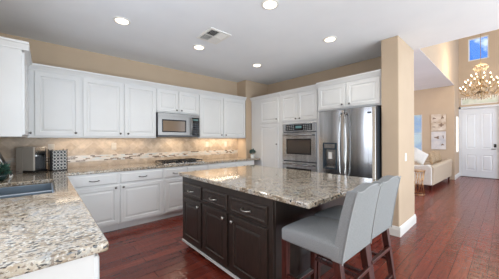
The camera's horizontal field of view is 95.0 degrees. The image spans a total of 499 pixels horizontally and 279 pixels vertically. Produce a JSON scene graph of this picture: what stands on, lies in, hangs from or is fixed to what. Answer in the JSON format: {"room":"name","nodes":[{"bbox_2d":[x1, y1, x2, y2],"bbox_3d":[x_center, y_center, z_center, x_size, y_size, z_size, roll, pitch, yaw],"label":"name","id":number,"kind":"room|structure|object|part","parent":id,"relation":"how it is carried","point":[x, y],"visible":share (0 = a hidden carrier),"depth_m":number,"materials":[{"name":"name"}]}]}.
{"room":"kitchen","nodes":[
{"label":"kitchen","id":0,"kind":"room"},
{"bbox_2d":[0,33,236,190],"bbox_3d":[-1.564,-0.041,4.582,5.010,2.750,0.120,0,0,-42],"label":"wall","id":1,"kind":"structure","parent":0,"point":[45,53],"depth_m":3.90,"materials":[{"name":"beige paint"}]},
{"bbox_2d":[27,63,80,137],"bbox_3d":[-2.726,-0.512,3.214,0.562,0.958,0.353,0,0,-42],"label":"upper cabinet","id":2,"kind":"object","parent":1,"relation":"attached to","point":[54,92],"visible":0.91,"depth_m":3.10,"materials":[{"name":"white paint"}]},
{"bbox_3d":[-2.629,-0.954,3.103,0.562,0.075,0.055,0,0,-42],"label":"crown moulding","id":3,"kind":"part","parent":2,"relation":"part of","materials":[{"name":"white paint"}]},
{"bbox_2d":[0,138,237,171],"bbox_3d":[-1.790,0.192,4.289,4.020,0.458,0.015,0,0,-42],"label":"tile backsplash","id":4,"kind":"structure","parent":1,"relation":"attached to","point":[80,152],"depth_m":3.93,"materials":[{"name":"tile"}]},
{"bbox_2d":[48,144,54,149],"bbox_3d":[-2.870,0.115,3.313,0.072,0.116,0.009,0,0,-42],"label":"wall outlet","id":5,"kind":"object","parent":4,"relation":"attached to","point":[50,146],"visible":0.69,"depth_m":3.31,"materials":[{"name":"beige plastic"}]},
{"bbox_2d":[111,143,115,149],"bbox_3d":[-2.277,0.102,3.843,0.072,0.116,0.009,0,0,-42],"label":"wall outlet","id":6,"kind":"object","parent":4,"relation":"attached to","point":[113,145],"visible":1,"depth_m":3.84,"materials":[{"name":"beige plastic"}]},
{"bbox_2d":[81,71,156,137],"bbox_3d":[-2.119,-0.515,3.756,1.065,0.958,0.353,0,0,-42],"label":"upper cabinet","id":7,"kind":"object","parent":1,"relation":"attached to","point":[111,106],"visible":0.97,"depth_m":3.60,"materials":[{"name":"white paint"}]},
{"bbox_3d":[-2.218,-0.478,3.491,0.525,0.840,0.020,0,0,-42],"label":"door","id":8,"kind":"part","parent":7,"relation":"part of","materials":[{"name":"white paint"}]},
{"bbox_3d":[-2.022,-0.957,3.645,1.065,0.075,0.055,0,0,-42],"label":"crown moulding","id":9,"kind":"part","parent":7,"relation":"part of","materials":[{"name":"white paint"}]},
{"bbox_3d":[-1.824,-0.480,3.843,0.490,0.840,0.020,0,0,-42],"label":"door","id":10,"kind":"part","parent":7,"relation":"part of","materials":[{"name":"white paint"}]},
{"bbox_2d":[156,83,199,114],"bbox_3d":[-1.413,-0.747,4.387,0.830,0.500,0.353,0,0,-42],"label":"upper cabinet","id":11,"kind":"object","parent":1,"relation":"attached to","point":[169,98],"visible":0.95,"depth_m":4.25,"materials":[{"name":"white paint"}]},
{"bbox_3d":[-1.479,-0.709,4.152,0.398,0.385,0.020,0,0,-42],"label":"door","id":12,"kind":"part","parent":11,"relation":"part of","materials":[{"name":"white paint"}]},
{"bbox_2d":[156,112,198,136],"bbox_3d":[-1.388,-0.272,4.350,0.800,0.425,0.413,0,0,-42],"label":"microwave","id":13,"kind":"object","parent":11,"relation":"attached to","point":[167,124],"visible":0.96,"depth_m":4.20,"materials":[{"name":"grey metal"}]},
{"bbox_3d":[-1.367,-0.259,4.176,0.600,0.340,0.020,0,0,-42],"label":"door","id":14,"kind":"part","parent":13,"relation":"part of","materials":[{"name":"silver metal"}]},
{"bbox_3d":[-1.294,-0.457,4.243,0.800,0.055,0.020,0,0,-42],"label":"vent panel","id":15,"kind":"part","parent":13,"relation":"part of","materials":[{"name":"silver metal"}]},
{"bbox_3d":[-1.292,-0.074,4.243,0.800,0.030,0.020,0,0,-42],"label":"rail","id":16,"kind":"part","parent":13,"relation":"part of","materials":[{"name":"grey plastic"}]},
{"bbox_3d":[-1.052,-0.261,4.457,0.155,0.340,0.020,0,0,-42],"label":"control panel","id":17,"kind":"part","parent":13,"relation":"part of","materials":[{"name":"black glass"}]},
{"bbox_3d":[-1.315,-0.960,4.276,0.830,0.075,0.055,0,0,-42],"label":"crown moulding","id":18,"kind":"part","parent":11,"relation":"part of","materials":[{"name":"white paint"}]},
{"bbox_3d":[-1.173,-0.711,4.425,0.402,0.385,0.020,0,0,-42],"label":"door","id":19,"kind":"part","parent":11,"relation":"part of","materials":[{"name":"white paint"}]},
{"bbox_2d":[191,90,246,137],"bbox_3d":[-0.640,-0.522,5.076,1.240,0.958,0.353,0,0,-42],"label":"upper cabinet","id":20,"kind":"object","parent":1,"relation":"attached to","point":[221,115],"visible":0.98,"depth_m":4.92,"materials":[{"name":"white paint"}]},
{"bbox_3d":[-0.789,-0.485,4.767,0.565,0.840,0.020,0,0,-42],"label":"door","id":21,"kind":"part","parent":20,"relation":"part of","materials":[{"name":"white paint"}]},
{"bbox_3d":[-0.543,-0.964,4.965,1.240,0.075,0.055,0,0,-42],"label":"crown moulding","id":22,"kind":"part","parent":20,"relation":"part of","materials":[{"name":"white paint"}]},
{"bbox_3d":[-0.338,-0.487,5.170,0.615,0.840,0.020,0,0,-42],"label":"door","id":23,"kind":"part","parent":20,"relation":"part of","materials":[{"name":"white paint"}]},
{"bbox_2d":[0,0,498,84],"bbox_3d":[1.266,-1.555,1.405,5.010,0.250,8.640,0,0,-42],"label":"ceiling","id":24,"kind":"structure","parent":0,"point":[286,39],"depth_m":2.90,"materials":[{"name":"paint"}]},
{"bbox_2d":[113,16,130,24],"bbox_3d":[-1.510,-1.409,2.709,0.190,0.012,0.190,0,0,-42],"label":"recessed light","id":25,"kind":"object","parent":24,"relation":"in","point":[120,20],"visible":1,"depth_m":2.69,"materials":[{"name":"white paint"}]},
{"bbox_2d":[193,44,204,49],"bbox_3d":[-0.769,-1.413,3.488,0.190,0.012,0.190,0,0,-42],"label":"recessed light","id":26,"kind":"object","parent":24,"relation":"in","point":[198,47],"visible":1,"depth_m":3.48,"materials":[{"name":"white"}]},
{"bbox_2d":[196,27,231,43],"bbox_3d":[-0.488,-1.412,3.122,0.330,0.018,0.380,0,0,-42],"label":"ceiling vent","id":27,"kind":"object","parent":24,"relation":"in","point":[212,35],"visible":1,"depth_m":3.10,"materials":[{"name":"white metal"}]},
{"bbox_2d":[252,63,261,66],"bbox_3d":[0.142,-1.417,4.337,0.190,0.012,0.190,0,0,-42],"label":"recessed light","id":28,"kind":"object","parent":24,"relation":"in","point":[255,64],"visible":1,"depth_m":4.33,"materials":[{"name":"white"}]},
{"bbox_2d":[261,0,278,9],"bbox_3d":[0.214,-1.418,2.396,0.190,0.012,0.190,0,0,-42],"label":"recessed light","id":29,"kind":"object","parent":24,"relation":"in","point":[266,4],"visible":1,"depth_m":2.38,"materials":[{"name":"white"}]},
{"bbox_2d":[323,36,336,41],"bbox_3d":[1.137,-1.422,3.233,0.190,0.012,0.190,0,0,-42],"label":"recessed light","id":30,"kind":"object","parent":24,"relation":"in","point":[330,38],"visible":1,"depth_m":3.22,"materials":[{"name":"white"}]},
{"bbox_2d":[237,80,267,157],"bbox_3d":[0.091,-0.049,5.762,0.750,2.750,0.325,0,0,-42],"label":"wall","id":31,"kind":"structure","parent":0,"point":[249,89],"depth_m":5.48,"materials":[{"name":"beige paint"}]},
{"bbox_2d":[98,176,498,278],"bbox_3d":[3.472,1.370,4.099,11.870,0.120,9.740,0,0,-42],"label":"floor","id":32,"kind":"structure","parent":0,"point":[454,234],"depth_m":2.83,"materials":[{"name":"brown wood"}]},
{"bbox_2d":[9,254,98,278],"bbox_3d":[-1.205,0.895,1.159,0.681,0.874,1.100,0,0,-42],"label":"base cabinet","id":33,"kind":"object","parent":32,"relation":"on","point":[87,267],"visible":0.28,"depth_m":0.89,"materials":[{"name":"white paint"}]},
{"bbox_3d":[-0.810,0.555,1.151,0.020,0.140,0.520,0,0,-42],"label":"drawer","id":34,"kind":"part","parent":33,"relation":"part of","materials":[{"name":"white paint"}]},
{"bbox_2d":[0,157,259,278],"bbox_3d":[-0.628,0.435,3.106,4.197,0.040,3.302,0,0,-42],"label":"countertop","id":35,"kind":"structure","parent":33,"relation":"on","point":[40,231],"depth_m":1.15,"materials":[{"name":"beige stone"}]},
{"bbox_2d":[0,173,8,180],"bbox_3d":[-2.611,0.387,2.386,0.150,0.075,0.150,0,0,-42],"label":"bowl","id":36,"kind":"object","parent":35,"relation":"on","point":[3,176],"depth_m":2.37,"materials":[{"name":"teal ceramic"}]},
{"bbox_2d":[0,152,12,177],"bbox_3d":[-2.794,0.255,2.599,0.136,0.339,0.240,0,0,-42],"label":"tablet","id":37,"kind":"object","parent":35,"relation":"on","point":[2,160],"visible":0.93,"depth_m":2.58,"materials":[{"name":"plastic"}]},
{"bbox_2d":[0,163,18,180],"bbox_3d":[-2.592,0.318,2.414,0.202,0.213,0.272,0,0,32],"label":"leafy plant","id":38,"kind":"object","parent":35,"relation":"on","point":[5,171],"visible":1,"depth_m":2.40,"materials":[{"name":"green plant"}]},
{"bbox_2d":[0,183,53,198],"bbox_3d":[-2.020,0.554,2.022,0.435,0.188,0.870,0,0,-42],"label":"double sink","id":39,"kind":"object","parent":35,"relation":"in","point":[17,191],"visible":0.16,"depth_m":2.29,"materials":[{"name":"silver metal"}]},
{"bbox_2d":[0,191,53,198],"bbox_3d":[-1.847,0.555,1.828,0.435,0.184,0.350,0,0,-42],"label":"basin","id":40,"kind":"object","parent":39,"relation":"in","point":[39,192],"depth_m":1.97,"materials":[{"name":"silver metal"}]},
{"bbox_2d":[16,146,47,172],"bbox_3d":[-2.908,0.256,3.063,0.240,0.340,0.205,0,0,2],"label":"coffee maker","id":41,"kind":"object","parent":35,"relation":"on","point":[30,159],"visible":0.98,"depth_m":2.96,"materials":[{"name":"grey metal"}]},
{"bbox_3d":[-2.980,0.256,3.066,0.095,0.340,0.205,0,0,2],"label":"water tank","id":42,"kind":"part","parent":41,"relation":"part of","materials":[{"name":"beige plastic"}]},
{"bbox_3d":[-2.864,0.243,2.971,0.145,0.305,0.025,0,0,2],"label":"panel","id":43,"kind":"part","parent":41,"relation":"part of","materials":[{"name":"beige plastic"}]},
{"bbox_3d":[-2.910,0.294,3.063,0.045,0.205,0.155,0,0,2],"label":"panel","id":44,"kind":"part","parent":41,"relation":"part of","materials":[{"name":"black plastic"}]},
{"bbox_3d":[-2.867,0.243,3.151,0.125,0.305,0.025,0,0,2],"label":"panel","id":45,"kind":"part","parent":41,"relation":"part of","materials":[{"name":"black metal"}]},
{"bbox_2d":[48,149,67,170],"bbox_3d":[-2.689,0.275,3.211,0.130,0.300,0.179,0,0,30],"label":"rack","id":46,"kind":"object","parent":35,"relation":"on","point":[56,158],"visible":1,"depth_m":3.17,"materials":[{"name":"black metal"}]},
{"bbox_2d":[154,158,203,164],"bbox_3d":[-1.313,0.394,4.296,0.780,0.050,0.480,0,0,-42],"label":"gas cooktop","id":47,"kind":"object","parent":35,"relation":"in","point":[187,160],"visible":1,"depth_m":4.18,"materials":[{"name":"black metal"}]},
{"bbox_2d":[249,148,255,157],"bbox_3d":[0.068,0.301,5.330,0.158,0.223,0.167,0,0,-42],"label":"potted plant","id":48,"kind":"object","parent":35,"relation":"on","point":[251,151],"visible":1,"depth_m":5.29,"materials":[{"name":"green plant"}]},
{"bbox_2d":[67,172,118,232],"bbox_3d":[-2.334,0.900,3.355,0.640,0.874,0.661,0,0,-42],"label":"base cabinet","id":49,"kind":"object","parent":32,"relation":"on","point":[99,192],"visible":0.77,"depth_m":3.21,"materials":[{"name":"white paint"}]},
{"bbox_3d":[-2.140,0.561,3.154,0.585,0.140,0.020,0,0,-42],"label":"drawer","id":50,"kind":"part","parent":49,"relation":"part of","materials":[{"name":"white paint"}]},
{"bbox_3d":[-2.138,0.936,3.154,0.585,0.550,0.020,0,0,-42],"label":"door","id":51,"kind":"part","parent":49,"relation":"part of","materials":[{"name":"white paint"}]},
{"bbox_2d":[118,168,162,228],"bbox_3d":[-1.853,0.898,3.784,0.650,0.874,0.661,0,0,-42],"label":"base cabinet","id":52,"kind":"object","parent":32,"relation":"on","point":[140,191],"visible":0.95,"depth_m":3.55,"materials":[{"name":"white paint"}]},
{"bbox_3d":[-1.668,0.559,3.576,0.620,0.140,0.020,0,0,-42],"label":"drawer","id":53,"kind":"part","parent":52,"relation":"part of","materials":[{"name":"white paint"}]},
{"bbox_3d":[-1.666,0.934,3.576,0.620,0.550,0.020,0,0,-42],"label":"door","id":54,"kind":"part","parent":52,"relation":"part of","materials":[{"name":"white paint"}]},
{"bbox_2d":[162,164,206,218],"bbox_3d":[-1.297,0.895,4.280,0.840,0.874,0.661,0,0,-42],"label":"base cabinet","id":55,"kind":"object","parent":32,"relation":"on","point":[172,182],"visible":0.3,"depth_m":3.91,"materials":[{"name":"white paint"}]},
{"bbox_3d":[-1.264,0.932,3.935,0.390,0.550,0.020,0,0,-42],"label":"door","id":56,"kind":"part","parent":55,"relation":"part of","materials":[{"name":"white paint"}]},
{"bbox_3d":[-1.265,0.557,3.935,0.390,0.140,0.020,0,0,-42],"label":"drawer","id":57,"kind":"part","parent":55,"relation":"part of","materials":[{"name":"white paint"}]},
{"bbox_3d":[-0.959,0.556,4.208,0.390,0.140,0.020,0,0,-42],"label":"drawer","id":58,"kind":"part","parent":55,"relation":"part of","materials":[{"name":"white paint"}]},
{"bbox_2d":[207,160,253,169],"bbox_3d":[-0.527,0.892,4.968,1.225,0.874,0.661,0,0,-42],"label":"base cabinet","id":59,"kind":"object","parent":32,"relation":"on","point":[240,163],"visible":0.2,"depth_m":4.69,"materials":[{"name":"white paint"}]},
{"bbox_3d":[-0.538,0.554,4.585,0.660,0.140,0.020,0,0,-42],"label":"drawer","id":60,"kind":"part","parent":59,"relation":"part of","materials":[{"name":"white paint"}]},
{"bbox_3d":[-0.087,0.552,4.987,0.510,0.140,0.020,0,0,-42],"label":"drawer","id":61,"kind":"part","parent":59,"relation":"part of","materials":[{"name":"white paint"}]},
{"bbox_2d":[182,177,345,278],"bbox_3d":[0.105,0.890,2.739,1.301,0.872,1.567,0,0,-42],"label":"kitchen island","id":62,"kind":"object","parent":32,"relation":"on","point":[239,232],"visible":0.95,"depth_m":2.07,"materials":[{"name":"brown wood"}]},
{"bbox_3d":[-0.686,0.602,2.723,0.020,0.145,0.440,0,0,-42],"label":"drawer","id":63,"kind":"part","parent":62,"relation":"part of","materials":[{"name":"brown wood"}]},
{"bbox_3d":[-0.684,0.960,2.723,0.020,0.510,0.440,0,0,-42],"label":"door","id":64,"kind":"part","parent":62,"relation":"part of","materials":[{"name":"brown wood"}]},
{"bbox_3d":[-0.363,0.601,2.361,0.020,0.145,0.450,0,0,-42],"label":"drawer","id":65,"kind":"part","parent":62,"relation":"part of","materials":[{"name":"brown wood"}]},
{"bbox_3d":[-0.361,0.958,2.361,0.020,0.510,0.450,0,0,-42],"label":"door","id":66,"kind":"part","parent":62,"relation":"part of","materials":[{"name":"brown wood"}]},
{"bbox_3d":[-0.020,0.599,1.977,0.020,0.145,0.480,0,0,-42],"label":"drawer","id":67,"kind":"part","parent":62,"relation":"part of","materials":[{"name":"brown wood"}]},
{"bbox_3d":[-0.018,0.957,1.977,0.020,0.510,0.480,0,0,-42],"label":"door","id":68,"kind":"part","parent":62,"relation":"part of","materials":[{"name":"brown wood"}]},
{"bbox_2d":[178,165,378,208],"bbox_3d":[0.224,0.431,2.653,1.315,0.040,1.958,0,0,-42],"label":"island countertop","id":69,"kind":"structure","parent":62,"relation":"on","point":[305,189],"depth_m":2.26,"materials":[{"name":"stone"}]},
{"bbox_3d":[0.647,0.841,2.178,1.200,0.765,0.007,0,0,-42],"label":"panel","id":70,"kind":"part","parent":62,"relation":"part of","materials":[{"name":"brown wood"}]},
{"bbox_2d":[250,92,280,167],"bbox_3d":[0.551,0.159,5.330,0.630,2.330,0.920,0,0,-42],"label":"pantry cabinet","id":71,"kind":"object","parent":32,"relation":"on","point":[265,109],"visible":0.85,"depth_m":5.08,"materials":[{"name":"white paint"}]},
{"bbox_3d":[0.331,-0.968,5.139,0.055,0.075,0.920,0,0,-42],"label":"crown moulding","id":72,"kind":"part","parent":71,"relation":"part of","materials":[{"name":"white paint"}]},
{"bbox_3d":[0.437,0.429,5.053,0.020,1.540,0.540,0,0,-42],"label":"door","id":73,"kind":"part","parent":71,"relation":"part of","materials":[{"name":"white paint"}]},
{"bbox_3d":[0.432,-0.643,5.053,0.020,0.535,0.540,0,0,-42],"label":"door","id":74,"kind":"part","parent":71,"relation":"part of","materials":[{"name":"white paint"}]},
{"bbox_2d":[279,84,317,171],"bbox_3d":[1.156,0.156,4.647,0.636,2.330,0.895,0,0,-42],"label":"tall cabinet","id":75,"kind":"object","parent":32,"relation":"on","point":[298,105],"visible":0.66,"depth_m":4.44,"materials":[{"name":"white paint"}]},
{"bbox_3d":[0.812,-0.645,4.628,0.020,0.535,0.412,0,0,-42],"label":"door","id":76,"kind":"part","parent":75,"relation":"part of","materials":[{"name":"white paint"}]},
{"bbox_3d":[0.939,-0.971,4.458,0.055,0.075,0.895,0,0,-42],"label":"crown moulding","id":77,"kind":"part","parent":75,"relation":"part of","materials":[{"name":"white paint"}]},
{"bbox_2d":[282,122,316,171],"bbox_3d":[1.137,0.363,4.623,0.628,1.387,0.785,0,0,-42],"label":"double wall oven","id":78,"kind":"object","parent":75,"relation":"in","point":[299,139],"visible":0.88,"depth_m":4.41,"materials":[{"name":"grey metal"}]},
{"bbox_3d":[0.947,-0.248,4.459,0.004,0.120,0.620,0,0,-42],"label":"display glass","id":79,"kind":"part","parent":78,"relation":"part of","materials":[{"name":"black"}]},
{"bbox_3d":[0.958,-0.247,4.465,0.022,0.167,0.785,0,0,-42],"label":"control panel","id":80,"kind":"part","parent":78,"relation":"part of","materials":[{"name":"silver metal"}]},
{"bbox_3d":[1.094,-0.646,4.312,0.020,0.535,0.413,0,0,-42],"label":"door","id":81,"kind":"part","parent":75,"relation":"part of","materials":[{"name":"white paint"}]},
{"bbox_2d":[282,182,381,278],"bbox_3d":[0.572,0.796,1.601,0.430,1.059,0.577,0,0,-42],"label":"bar stool","id":82,"kind":"object","parent":32,"relation":"on","point":[338,241],"visible":1,"depth_m":1.47,"materials":[{"name":"grey fabric"}]},
{"bbox_3d":[0.265,1.020,1.669,0.046,0.611,0.050,0,0,-42],"label":"leg","id":83,"kind":"part","parent":82,"relation":"part of","materials":[{"name":"brown wood"}]},
{"bbox_3d":[0.401,1.069,1.794,0.308,0.004,0.032,0,0,-42],"label":"foot plate","id":84,"kind":"part","parent":82,"relation":"part of","materials":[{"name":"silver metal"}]},
{"bbox_3d":[0.532,0.663,1.645,0.424,0.122,0.460,0,0,-42],"label":"seat","id":85,"kind":"part","parent":82,"relation":"part of","materials":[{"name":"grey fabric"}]},
{"bbox_3d":[0.540,1.019,1.915,0.046,0.611,0.050,0,0,-42],"label":"leg","id":86,"kind":"part","parent":82,"relation":"part of","materials":[{"name":"brown wood"}]},
{"bbox_3d":[0.555,1.018,1.344,0.048,0.615,0.125,0,0,-42],"label":"leg","id":87,"kind":"part","parent":82,"relation":"part of","materials":[{"name":"brown wood"}]},
{"bbox_3d":[0.701,0.497,1.455,0.423,0.456,0.170,0,0,-42],"label":"backrest","id":88,"kind":"part","parent":82,"relation":"part of","materials":[{"name":"grey fabric"}]},
{"bbox_3d":[0.830,1.017,1.589,0.048,0.615,0.125,0,0,-42],"label":"leg","id":89,"kind":"part","parent":82,"relation":"part of","materials":[{"name":"brown wood"}]},
{"bbox_2d":[316,69,380,171],"bbox_3d":[1.793,0.148,3.909,0.670,2.340,1.055,0,0,-42],"label":"tall cabinet","id":90,"kind":"object","parent":32,"relation":"on","point":[362,89],"visible":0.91,"depth_m":3.66,"materials":[{"name":"white paint"}]},
{"bbox_3d":[1.468,0.405,4.312,0.610,1.830,0.020,0,0,-42],"label":"panel","id":91,"kind":"part","parent":90,"relation":"part of","materials":[{"name":"white paint"}]},
{"bbox_3d":[1.402,-0.730,3.906,0.020,0.390,0.485,0,0,-42],"label":"door","id":92,"kind":"part","parent":90,"relation":"part of","materials":[{"name":"white paint"}]},
{"bbox_3d":[1.558,-0.983,3.704,0.055,0.075,1.055,0,0,-42],"label":"crown moulding","id":93,"kind":"part","parent":90,"relation":"part of","materials":[{"name":"white paint"}]},
{"bbox_3d":[1.742,-0.732,3.526,0.020,0.390,0.495,0,0,-42],"label":"door","id":94,"kind":"part","parent":90,"relation":"part of","materials":[{"name":"white paint"}]},
{"bbox_2d":[319,106,381,178],"bbox_3d":[1.731,0.418,3.776,0.871,1.800,0.900,0,0,-42],"label":"fridge","id":95,"kind":"object","parent":32,"relation":"on","point":[350,140],"visible":0.62,"depth_m":3.44,"materials":[{"name":"grey metal"}]},
{"bbox_3d":[1.323,0.073,3.715,0.070,1.095,0.444,0,0,-42],"label":"door","id":96,"kind":"part","parent":95,"relation":"part of","materials":[{"name":"silver metal"}]},
{"bbox_3d":[1.407,0.080,3.547,0.084,1.018,0.045,0,0,-42],"label":"handle","id":97,"kind":"part","parent":95,"relation":"part of","materials":[{"name":"silver metal"}]},
{"bbox_3d":[1.466,0.080,3.481,0.084,1.018,0.045,0,0,-42],"label":"handle","id":98,"kind":"part","parent":95,"relation":"part of","materials":[{"name":"silver metal"}]},
{"bbox_3d":[1.623,0.071,3.379,0.070,1.095,0.444,0,0,-42],"label":"door","id":99,"kind":"part","parent":95,"relation":"part of","materials":[{"name":"silver metal"}]},
{"bbox_2d":[314,175,400,278],"bbox_3d":[0.897,0.795,1.905,0.430,1.059,0.577,0,0,-40],"label":"bar stool","id":100,"kind":"object","parent":32,"relation":"on","point":[386,202],"visible":0.56,"depth_m":1.78,"materials":[{"name":"grey fabric"}]},
{"bbox_3d":[0.593,1.019,1.982,0.046,0.611,0.050,0,0,-40],"label":"leg","id":101,"kind":"part","parent":100,"relation":"part of","materials":[{"name":"brown wood"}]},
{"bbox_3d":[0.859,0.661,1.950,0.424,0.122,0.460,0,0,-40],"label":"seat","id":102,"kind":"part","parent":100,"relation":"part of","materials":[{"name":"grey fabric"}]},
{"bbox_3d":[0.873,1.017,1.649,0.048,0.615,0.125,0,0,-40],"label":"leg","id":103,"kind":"part","parent":100,"relation":"part of","materials":[{"name":"brown wood"}]},
{"bbox_3d":[1.022,0.496,1.755,0.423,0.456,0.170,0,0,-40],"label":"backrest","id":104,"kind":"part","parent":100,"relation":"part of","materials":[{"name":"grey fabric"}]},
{"bbox_3d":[1.155,1.016,1.885,0.048,0.615,0.125,0,0,-40],"label":"leg","id":105,"kind":"part","parent":100,"relation":"part of","materials":[{"name":"brown wood"}]},
{"bbox_2d":[414,169,425,194],"bbox_3d":[4.068,1.014,5.584,0.370,0.585,0.370,0,0,-42],"label":"side table","id":106,"kind":"object","parent":32,"relation":"on","point":[421,185],"visible":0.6,"depth_m":5.47,"materials":[{"name":"brown wood"}]},
{"bbox_2d":[414,158,451,189],"bbox_3d":[5.370,0.952,6.981,2.480,0.699,0.879,0,0,-40],"label":"sofa","id":107,"kind":"object","parent":32,"relation":"on","point":[435,173],"visible":0.56,"depth_m":6.14,"materials":[{"name":"beige fabric"}]},
{"bbox_2d":[414,147,427,164],"bbox_3d":[4.832,0.464,6.530,0.527,0.516,0.198,0,0,15],"label":"throw pillow","id":108,"kind":"object","parent":107,"relation":"on","point":[420,156],"visible":0.82,"depth_m":6.47,"materials":[{"name":"white fabric"}]},
{"bbox_3d":[4.477,0.910,6.256,0.180,0.530,0.840,0,0,-40],"label":"armrest","id":109,"kind":"part","parent":107,"relation":"part of","materials":[{"name":"white fabric"}]},
{"bbox_2d":[414,162,436,164],"bbox_3d":[5.694,0.810,7.396,1.030,0.140,0.660,0,0,-40],"label":"seat cushion","id":110,"kind":"object","parent":107,"relation":"on","point":[425,163],"depth_m":7.26,"materials":[{"name":"beige fabric"}]},
{"bbox_2d":[428,151,434,163],"bbox_3d":[5.410,0.521,6.807,0.381,0.373,0.154,0,0,-42],"label":"throw pillow","id":111,"kind":"object","parent":107,"relation":"on","point":[430,154],"visible":0.99,"depth_m":6.69,"materials":[{"name":"beige fabric"}]},
{"bbox_2d":[432,151,438,162],"bbox_3d":[5.755,0.519,7.096,0.361,0.355,0.149,0,0,-35],"label":"throw pillow","id":112,"kind":"object","parent":107,"relation":"on","point":[435,153],"visible":0.65,"depth_m":7.01,"materials":[{"name":"beige fabric"}]},
{"bbox_2d":[268,36,414,226],"bbox_3d":[1.190,-0.054,4.662,0.795,2.750,3.430,0,0,-42],"label":"wall","id":113,"kind":"structure","parent":0,"point":[395,62],"depth_m":3.27,"materials":[{"name":"beige paint"}]},
{"bbox_2d":[389,225,400,236],"bbox_3d":[1.968,1.250,3.189,0.016,0.135,0.235,0,0,-42],"label":"baseboard","id":114,"kind":"structure","parent":113,"relation":"attached to","point":[394,230],"depth_m":3.15,"materials":[{"name":"white paint"}]},
{"bbox_2d":[399,214,415,236],"bbox_3d":[2.344,1.248,3.377,0.825,0.135,0.016,0,0,-42],"label":"baseboard","id":115,"kind":"structure","parent":113,"relation":"attached to","point":[409,223],"depth_m":3.33,"materials":[{"name":"white paint"}]},
{"bbox_2d":[414,86,449,161],"bbox_3d":[5.219,-0.248,9.258,0.120,3.100,4.380,0,0,-42],"label":"wall","id":116,"kind":"structure","parent":0,"point":[427,102],"depth_m":7.96,"materials":[{"name":"beige paint"}]},
{"bbox_2d":[414,115,421,150],"bbox_3d":[5.994,-0.232,8.355,0.068,1.360,0.520,0,0,-42],"label":"window","id":117,"kind":"structure","parent":116,"relation":"in","point":[417,121],"depth_m":8.23,"materials":[{"name":"blue glass"}]},
{"bbox_2d":[431,131,445,148],"bbox_3d":[6.429,0.009,7.787,0.032,0.605,0.385,0,0,-42],"label":"wall picture","id":118,"kind":"object","parent":116,"relation":"attached to","point":[438,139],"visible":1,"depth_m":7.77,"materials":[{"name":"paper"}]},
{"bbox_2d":[431,114,445,130],"bbox_3d":[6.426,-0.604,7.787,0.032,0.560,0.385,0,0,-42],"label":"wall picture","id":119,"kind":"object","parent":116,"relation":"attached to","point":[438,121],"visible":1,"depth_m":7.77,"materials":[{"name":"beige paper"}]},
{"bbox_2d":[414,49,453,90],"bbox_3d":[3.153,-1.785,7.259,5.605,0.006,4.380,0,0,-42],"label":"ceiling","id":120,"kind":"structure","parent":0,"point":[427,75],"depth_m":6.33,"materials":[{"name":"paint"}]},
{"bbox_2d":[420,39,458,179],"bbox_3d":[4.985,-1.447,6.038,6.710,5.500,0.120,0,0,-42],"label":"wall header","id":121,"kind":"structure","parent":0,"point":[445,56],"depth_m":7.51,"materials":[{"name":"beige paint"}]},
{"bbox_2d":[456,116,457,152],"bbox_3d":[7.189,-0.202,7.938,0.500,1.250,0.034,0,0,-42],"label":"window","id":122,"kind":"structure","parent":121,"relation":"in","point":[456,116],"depth_m":7.82,"materials":[{"name":"white glass"}]},
{"bbox_2d":[459,29,498,108],"bbox_3d":[8.944,-1.516,6.731,0.120,5.600,4.360,0,0,-42],"label":"wall","id":123,"kind":"structure","parent":0,"point":[466,70],"depth_m":7.87,"materials":[{"name":"beige paint"}]},
{"bbox_2d":[468,35,488,61],"bbox_3d":[7.886,-3.151,7.885,0.050,0.780,0.510,0,0,-42],"label":"window","id":124,"kind":"structure","parent":123,"relation":"in","point":[485,35],"depth_m":7.95,"materials":[{"name":"blue glass"}]},
{"bbox_2d":[459,104,498,178],"bbox_3d":[7.910,0.054,7.876,0.148,2.470,1.055,0,0,-42],"label":"door","id":125,"kind":"structure","parent":123,"relation":"in","point":[478,126],"depth_m":7.86,"materials":[{"name":"white paint"}]},
{"bbox_3d":[7.892,0.069,7.863,0.012,2.000,0.690,0,0,-42],"label":"panel","id":126,"kind":"part","parent":125,"relation":"part of","materials":[{"name":"white paint"}]},
{"bbox_2d":[461,94,498,104],"bbox_3d":[7.899,-1.376,7.872,0.040,0.270,0.915,0,0,-42],"label":"window","id":127,"kind":"structure","parent":123,"relation":"in","point":[495,99],"depth_m":7.84,"materials":[{"name":"beige glass"}]},
{"bbox_3d":[6.402,-4.254,4.473,6.960,0.100,4.360,0,0,-42],"label":"ceiling","id":128,"kind":"structure","parent":0,"visible":0},
{"bbox_2d":[459,34,498,99],"bbox_3d":[6.012,-2.627,5.955,0.860,3.149,0.837,0,0,-42],"label":"chandelier","id":129,"kind":"object","parent":128,"relation":"hanging from","point":[479,84],"visible":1,"depth_m":5.92,"materials":[{"name":"gold metal"}]},
{"bbox_3d":[-0.511,-0.046,-0.269,0.120,2.750,8.520,0,0,-42],"label":"wall","id":130,"kind":"structure","parent":0,"visible":0},
{"bbox_2d":[0,36,31,137],"bbox_3d":[-2.658,-0.512,2.512,0.375,0.958,0.855,0,0,-42],"label":"upper cabinet","id":131,"kind":"object","parent":130,"relation":"attached to","point":[15,55],"visible":1,"depth_m":2.29,"materials":[{"name":"white paint"}]},
{"bbox_3d":[-2.443,-0.477,2.486,0.020,0.840,0.380,0,0,-42],"label":"door","id":132,"kind":"part","parent":131,"relation":"part of","materials":[{"name":"white paint"}]},
{"bbox_3d":[-2.559,-0.954,2.639,0.055,0.075,0.800,0,0,-42],"label":"crown moulding","id":133,"kind":"part","parent":131,"relation":"part of","materials":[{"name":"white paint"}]},
{"bbox_3d":[-2.701,-0.476,2.775,0.020,0.840,0.355,0,0,-42],"label":"door","id":134,"kind":"part","parent":131,"relation":"part of","materials":[{"name":"white paint"}]}
]}

